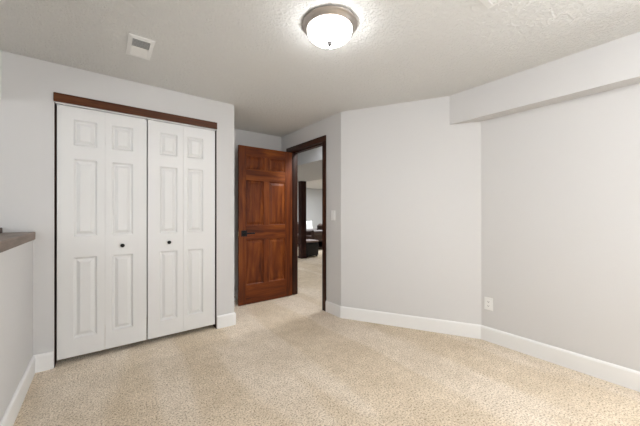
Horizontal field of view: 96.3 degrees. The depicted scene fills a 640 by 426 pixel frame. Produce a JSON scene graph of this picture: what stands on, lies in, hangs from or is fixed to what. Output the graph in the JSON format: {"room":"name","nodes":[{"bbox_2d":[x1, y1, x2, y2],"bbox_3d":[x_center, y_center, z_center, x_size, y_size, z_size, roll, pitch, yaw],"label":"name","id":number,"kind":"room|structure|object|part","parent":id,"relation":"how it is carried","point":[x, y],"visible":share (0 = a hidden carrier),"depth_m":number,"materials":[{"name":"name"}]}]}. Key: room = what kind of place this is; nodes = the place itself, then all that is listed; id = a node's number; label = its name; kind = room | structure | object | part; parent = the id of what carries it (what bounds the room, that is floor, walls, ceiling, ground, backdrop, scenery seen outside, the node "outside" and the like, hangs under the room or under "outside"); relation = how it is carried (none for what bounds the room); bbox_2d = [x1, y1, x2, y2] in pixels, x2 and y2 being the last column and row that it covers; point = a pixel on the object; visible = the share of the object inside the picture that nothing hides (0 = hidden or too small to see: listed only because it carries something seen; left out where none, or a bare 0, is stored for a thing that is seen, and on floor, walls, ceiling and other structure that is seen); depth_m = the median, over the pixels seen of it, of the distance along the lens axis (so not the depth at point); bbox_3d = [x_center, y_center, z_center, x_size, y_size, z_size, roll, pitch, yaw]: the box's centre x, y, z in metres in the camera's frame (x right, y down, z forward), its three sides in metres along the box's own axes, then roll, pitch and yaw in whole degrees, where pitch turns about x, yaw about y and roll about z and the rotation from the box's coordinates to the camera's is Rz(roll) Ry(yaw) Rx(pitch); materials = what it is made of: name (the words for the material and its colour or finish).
{"room":"empty bedroom","nodes":[
{"label":"empty bedroom","id":0,"kind":"room"},
{"bbox_2d":[0,240,32,421],"bbox_3d":[-0.834,0.710,0.284,0.140,1.016,4.662,0,0,-37],"label":"wall","id":1,"kind":"structure","parent":0,"point":[16,263],"depth_m":1.72,"materials":[{"name":"grey paint"}]},
{"bbox_2d":[0,355,34,425],"bbox_3d":[-0.772,1.151,0.331,0.014,0.134,4.662,0,0,-37],"label":"baseboard","id":2,"kind":"structure","parent":1,"relation":"attached to","point":[11,413],"depth_m":1.77,"materials":[{"name":"white paint"}]},
{"bbox_2d":[0,228,34,252],"bbox_3d":[-0.853,0.153,0.270,0.217,0.097,4.662,0,0,-37],"label":"wooden ledge","id":3,"kind":"object","parent":1,"relation":"on","point":[9,240],"visible":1,"depth_m":1.75,"materials":[{"name":"brown wood"}]},
{"bbox_2d":[0,51,233,367],"bbox_3d":[-2.448,0.019,2.520,3.148,2.400,0.850,0,0,-37],"label":"wall","id":4,"kind":"structure","parent":0,"point":[28,85],"depth_m":2.23,"materials":[{"name":"grey paint"}]},
{"bbox_2d":[0,50,0,99],"bbox_3d":[-0.979,-1.004,0.175,0.172,0.357,4.662,0,0,-37],"label":"trim","id":5,"kind":"structure","parent":4,"relation":"attached to","point":[0,50],"depth_m":2.07,"materials":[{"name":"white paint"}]},
{"bbox_2d":[34,351,52,372],"bbox_3d":[-2.138,1.152,2.212,0.115,0.134,0.014,0,0,-37],"label":"baseboard","id":6,"kind":"structure","parent":4,"relation":"attached to","point":[43,361],"depth_m":2.21,"materials":[{"name":"white paint"}]},
{"bbox_2d":[57,104,146,359],"bbox_3d":[-1.846,0.148,2.461,0.612,2.046,0.073,0,0,-37],"label":"bifold closet door","id":7,"kind":"structure","parent":4,"relation":"in","point":[102,156],"depth_m":2.44,"materials":[{"name":"white paint"}]},
{"bbox_3d":[-1.977,0.153,2.379,0.305,2.036,0.032,0,0,-37],"label":"door","id":8,"kind":"part","parent":7,"relation":"part of","materials":[{"name":"white paint"}]},
{"bbox_3d":[-1.732,0.153,2.565,0.306,2.036,0.032,0,0,-37],"label":"door","id":9,"kind":"part","parent":7,"relation":"part of","materials":[{"name":"white paint"}]},
{"bbox_2d":[53,92,216,128],"bbox_3d":[-1.587,-0.914,2.630,1.266,0.069,0.017,0,0,-37],"label":"trim","id":10,"kind":"structure","parent":4,"relation":"attached to","point":[58,97],"depth_m":2.54,"materials":[{"name":"brown wood"}]},
{"bbox_2d":[54,102,216,367],"bbox_3d":[-1.625,0.173,2.682,1.260,2.092,0.107,0,0,-37],"label":"trim","id":11,"kind":"structure","parent":4,"relation":"attached to","point":[55,106],"depth_m":2.33,"materials":[{"name":"brown wood"}]},
{"bbox_2d":[55,102,215,130],"bbox_3d":[-1.608,-0.877,2.660,1.260,0.008,0.032,0,0,-37],"label":"trim","id":12,"kind":"structure","parent":4,"relation":"attached to","point":[55,102],"depth_m":2.58,"materials":[{"name":"white paint"}]},
{"bbox_2d":[147,120,214,338],"bbox_3d":[-1.351,0.148,2.837,0.610,2.046,0.073,0,0,-37],"label":"bifold closet door","id":13,"kind":"structure","parent":4,"relation":"in","point":[180,158],"depth_m":2.81,"materials":[{"name":"white paint"}]},
{"bbox_3d":[-1.482,0.153,2.755,0.304,2.036,0.032,0,0,-37],"label":"door","id":14,"kind":"part","parent":13,"relation":"part of","materials":[{"name":"white paint"}]},
{"bbox_3d":[-1.238,0.153,2.940,0.304,2.036,0.032,0,0,-37],"label":"door","id":15,"kind":"part","parent":13,"relation":"part of","materials":[{"name":"white paint"}]},
{"bbox_2d":[217,312,235,328],"bbox_3d":[-1.001,1.152,3.075,0.200,0.134,0.014,0,0,-37],"label":"baseboard","id":16,"kind":"structure","parent":4,"relation":"attached to","point":[229,319],"depth_m":3.07,"materials":[{"name":"white paint"}]},
{"bbox_2d":[234,129,280,290],"bbox_3d":[-1.641,0.020,3.741,2.757,2.400,0.120,0,0,-37],"label":"wall","id":17,"kind":"structure","parent":0,"point":[241,137],"depth_m":4.03,"materials":[{"name":"grey paint"}]},
{"bbox_2d":[234,290,237,300],"bbox_3d":[-1.022,1.153,4.126,1.066,0.134,0.014,0,0,-37],"label":"baseboard","id":18,"kind":"structure","parent":17,"relation":"attached to","point":[236,291],"depth_m":4.01,"materials":[{"name":"white paint"}]},
{"bbox_2d":[298,146,321,180],"bbox_3d":[-1.370,-1.018,7.786,1.608,0.320,8.260,0,0,-37],"label":"ceiling","id":19,"kind":"structure","parent":0,"point":[310,161],"depth_m":5.18,"materials":[{"name":"grey paint"}]},
{"bbox_2d":[281,113,338,304],"bbox_3d":[-0.140,0.020,3.945,0.120,2.400,1.371,0,0,-37],"label":"wall","id":20,"kind":"structure","parent":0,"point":[329,126],"depth_m":3.49,"materials":[{"name":"grey paint"}]},
{"bbox_2d":[286,135,325,310],"bbox_3d":[-0.160,0.127,3.971,0.156,2.187,0.950,0,0,-37],"label":"door frame","id":21,"kind":"structure","parent":20,"relation":"attached to","point":[320,141],"depth_m":4.09,"materials":[{"name":"brown wood"}]},
{"bbox_2d":[238,145,291,305],"bbox_3d":[-0.741,0.161,3.992,0.822,2.102,0.131,0,0,-37],"label":"door","id":22,"kind":"structure","parent":21,"relation":"attached to","point":[264,175],"depth_m":3.95,"materials":[{"name":"brown wood"}]},
{"bbox_3d":[-0.998,0.270,3.768,0.080,0.080,0.010,0,0,-37],"label":"handle","id":23,"kind":"part","parent":22,"relation":"part of","materials":[{"name":"black metal"}]},
{"bbox_3d":[-0.887,-0.676,3.881,0.255,0.175,0.029,0,0,-37],"label":"panel","id":24,"kind":"part","parent":22,"relation":"part of","materials":[{"name":"brown wood"}]},
{"bbox_3d":[-0.887,-0.135,3.881,0.255,0.603,0.029,0,0,-37],"label":"panel","id":25,"kind":"part","parent":22,"relation":"part of","materials":[{"name":"brown wood"}]},
{"bbox_3d":[-0.887,0.658,3.880,0.255,0.598,0.029,0,0,-37],"label":"panel","id":26,"kind":"part","parent":22,"relation":"part of","materials":[{"name":"brown wood"}]},
{"bbox_3d":[-0.752,-0.827,3.984,0.595,0.127,0.035,0,0,-37],"label":"rail","id":27,"kind":"part","parent":22,"relation":"part of","materials":[{"name":"brown wood"}]},
{"bbox_3d":[-0.752,-0.512,3.984,0.595,0.152,0.035,0,0,-37],"label":"rail","id":28,"kind":"part","parent":22,"relation":"part of","materials":[{"name":"brown wood"}]},
{"bbox_3d":[-0.752,0.263,3.983,0.595,0.192,0.035,0,0,-37],"label":"rail","id":29,"kind":"part","parent":22,"relation":"part of","materials":[{"name":"brown wood"}]},
{"bbox_3d":[-0.752,1.085,3.983,0.595,0.255,0.035,0,0,-37],"label":"rail","id":30,"kind":"part","parent":22,"relation":"part of","materials":[{"name":"brown wood"}]},
{"bbox_3d":[-0.617,-0.675,4.087,0.255,0.175,0.029,0,0,-37],"label":"panel","id":31,"kind":"part","parent":22,"relation":"part of","materials":[{"name":"brown wood"}]},
{"bbox_3d":[-0.617,-0.135,4.086,0.255,0.603,0.029,0,0,-37],"label":"panel","id":32,"kind":"part","parent":22,"relation":"part of","materials":[{"name":"brown wood"}]},
{"bbox_3d":[-0.617,0.658,4.086,0.255,0.598,0.029,0,0,-37],"label":"panel","id":33,"kind":"part","parent":22,"relation":"part of","materials":[{"name":"brown wood"}]},
{"bbox_3d":[-0.362,0.161,4.350,0.016,2.118,0.066,0,0,-37],"label":"casing","id":34,"kind":"part","parent":21,"relation":"part of","materials":[{"name":"brown wood"}]},
{"bbox_3d":[0.053,0.161,3.578,0.016,2.118,0.066,0,0,-37],"label":"casing","id":35,"kind":"part","parent":21,"relation":"part of","materials":[{"name":"brown wood"}]},
{"bbox_2d":[331,211,334,219],"bbox_3d":[0.156,0.030,3.448,0.010,0.118,0.072,0,0,-37],"label":"light switch","id":36,"kind":"object","parent":20,"relation":"attached to","point":[332,212],"visible":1,"depth_m":3.44,"materials":[{"name":"white plastic"}]},
{"bbox_2d":[326,300,340,317],"bbox_3d":[0.158,1.153,3.441,0.014,0.134,0.277,0,0,-37],"label":"baseboard","id":37,"kind":"structure","parent":20,"relation":"attached to","point":[334,309],"depth_m":3.43,"materials":[{"name":"white paint"}]},
{"bbox_2d":[306,188,321,228],"bbox_3d":[-1.872,0.026,12.665,7.906,2.400,0.120,0,0,-37],"label":"wall","id":38,"kind":"structure","parent":0,"point":[313,196],"depth_m":13.81,"materials":[{"name":"grey paint"}]},
{"bbox_2d":[0,0,639,188],"bbox_3d":[0.284,-1.239,6.243,12.400,0.120,13.200,0,0,-37],"label":"ceiling","id":39,"kind":"structure","parent":0,"point":[256,57],"depth_m":2.01,"materials":[{"name":"white paint"}]},
{"bbox_2d":[126,33,154,59],"bbox_3d":[-1.284,-1.172,2.045,0.152,0.018,0.302,0,0,-37],"label":"ceiling vent","id":40,"kind":"object","parent":39,"relation":"in","point":[137,46],"visible":1,"depth_m":2.03,"materials":[{"name":"white plastic"}]},
{"bbox_2d":[302,5,357,48],"bbox_3d":[0.060,-1.113,1.797,0.349,0.137,0.349,0,0,-37],"label":"ceiling light","id":41,"kind":"object","parent":39,"relation":"attached to","point":[327,26],"visible":1,"depth_m":1.71,"materials":[{"name":"white glass"}]},
{"bbox_2d":[480,0,503,8],"bbox_3d":[1.001,-1.173,1.486,0.152,0.018,0.302,0,0,-37],"label":"ceiling vent","id":42,"kind":"object","parent":39,"relation":"in","point":[488,3],"visible":1,"depth_m":1.60,"materials":[{"name":"white plastic"}]},
{"bbox_2d":[13,248,639,425],"bbox_3d":[0.284,1.281,6.241,12.400,0.120,13.200,0,0,-37],"label":"floor","id":43,"kind":"structure","parent":0,"point":[288,360],"depth_m":2.08,"materials":[{"name":"carpet"}]},
{"bbox_2d":[298,181,306,258],"bbox_3d":[-0.482,0.182,7.776,0.172,2.080,0.188,0,0,-37],"label":"wooden post","id":44,"kind":"object","parent":43,"relation":"on","point":[301,184],"visible":0.89,"depth_m":7.71,"materials":[{"name":"brown wood"}]},
{"bbox_2d":[306,239,318,256],"bbox_3d":[-0.331,0.995,8.160,0.410,0.455,0.450,0,0,-37],"label":"ottoman","id":45,"kind":"object","parent":43,"relation":"on","point":[311,245],"visible":0.64,"depth_m":7.98,"materials":[{"name":"black fabric"}]},
{"bbox_3d":[-0.331,0.793,8.160,0.410,0.050,0.450,0,0,-37],"label":"lid","id":46,"kind":"part","parent":45,"relation":"part of","materials":[{"name":"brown fabric"}]},
{"bbox_2d":[306,224,321,247],"bbox_3d":[-0.086,0.804,9.953,0.900,0.840,0.859,0,0,-37],"label":"armchair","id":47,"kind":"object","parent":43,"relation":"on","point":[315,234],"visible":0.36,"depth_m":9.52,"materials":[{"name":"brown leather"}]},
{"bbox_3d":[-0.309,0.854,10.198,0.840,0.580,0.199,0,0,-37],"label":"armrest","id":48,"kind":"part","parent":47,"relation":"part of","materials":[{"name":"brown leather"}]},
{"bbox_3d":[0.090,0.854,9.672,0.840,0.580,0.199,0,0,-37],"label":"armrest","id":49,"kind":"part","parent":47,"relation":"part of","materials":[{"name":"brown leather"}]},
{"bbox_3d":[-0.892,0.784,10.685,1.999,0.880,0.900,0,0,-37],"label":"leather sofa","id":50,"kind":"object","parent":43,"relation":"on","visible":0},
{"bbox_2d":[306,221,312,228],"bbox_3d":[-0.454,0.537,10.793,0.470,0.470,0.197,0,0,-42],"label":"throw pillow","id":51,"kind":"object","parent":50,"relation":"on","point":[308,223],"visible":0.48,"depth_m":10.77,"materials":[{"name":"white fabric"}]},
{"bbox_2d":[339,96,480,324],"bbox_3d":[0.924,0.019,3.137,1.459,2.400,0.160,0,0,23],"label":"wall","id":52,"kind":"structure","parent":0,"point":[410,179],"depth_m":3.03,"materials":[{"name":"grey paint"}]},
{"bbox_2d":[340,306,480,338],"bbox_3d":[0.900,1.152,3.052,1.437,0.134,0.014,0,0,23],"label":"baseboard","id":53,"kind":"structure","parent":52,"relation":"attached to","point":[469,330],"depth_m":3.01,"materials":[{"name":"white paint"}]},
{"bbox_2d":[449,32,639,124],"bbox_3d":[2.302,-1.036,1.692,0.139,0.290,3.111,0,0,-37],"label":"soffit","id":54,"kind":"structure","parent":0,"point":[614,64],"depth_m":2.22,"materials":[{"name":"grey paint"}]},
{"bbox_2d":[481,83,639,371],"bbox_3d":[2.479,0.018,1.673,0.120,2.400,2.868,0,0,-37],"label":"wall","id":55,"kind":"structure","parent":0,"point":[560,181],"depth_m":2.27,"materials":[{"name":"grey paint"}]},
{"bbox_2d":[484,297,492,310],"bbox_3d":[1.601,0.862,2.722,0.009,0.118,0.076,0,0,-37],"label":"wall outlet","id":56,"kind":"object","parent":55,"relation":"attached to","point":[488,302],"visible":1,"depth_m":2.72,"materials":[{"name":"white plastic"}]},
{"bbox_2d":[481,325,639,391],"bbox_3d":[2.425,1.151,1.631,0.014,0.134,2.868,0,0,-37],"label":"baseboard","id":57,"kind":"structure","parent":55,"relation":"attached to","point":[613,373],"depth_m":2.25,"materials":[{"name":"white paint"}]}
]}

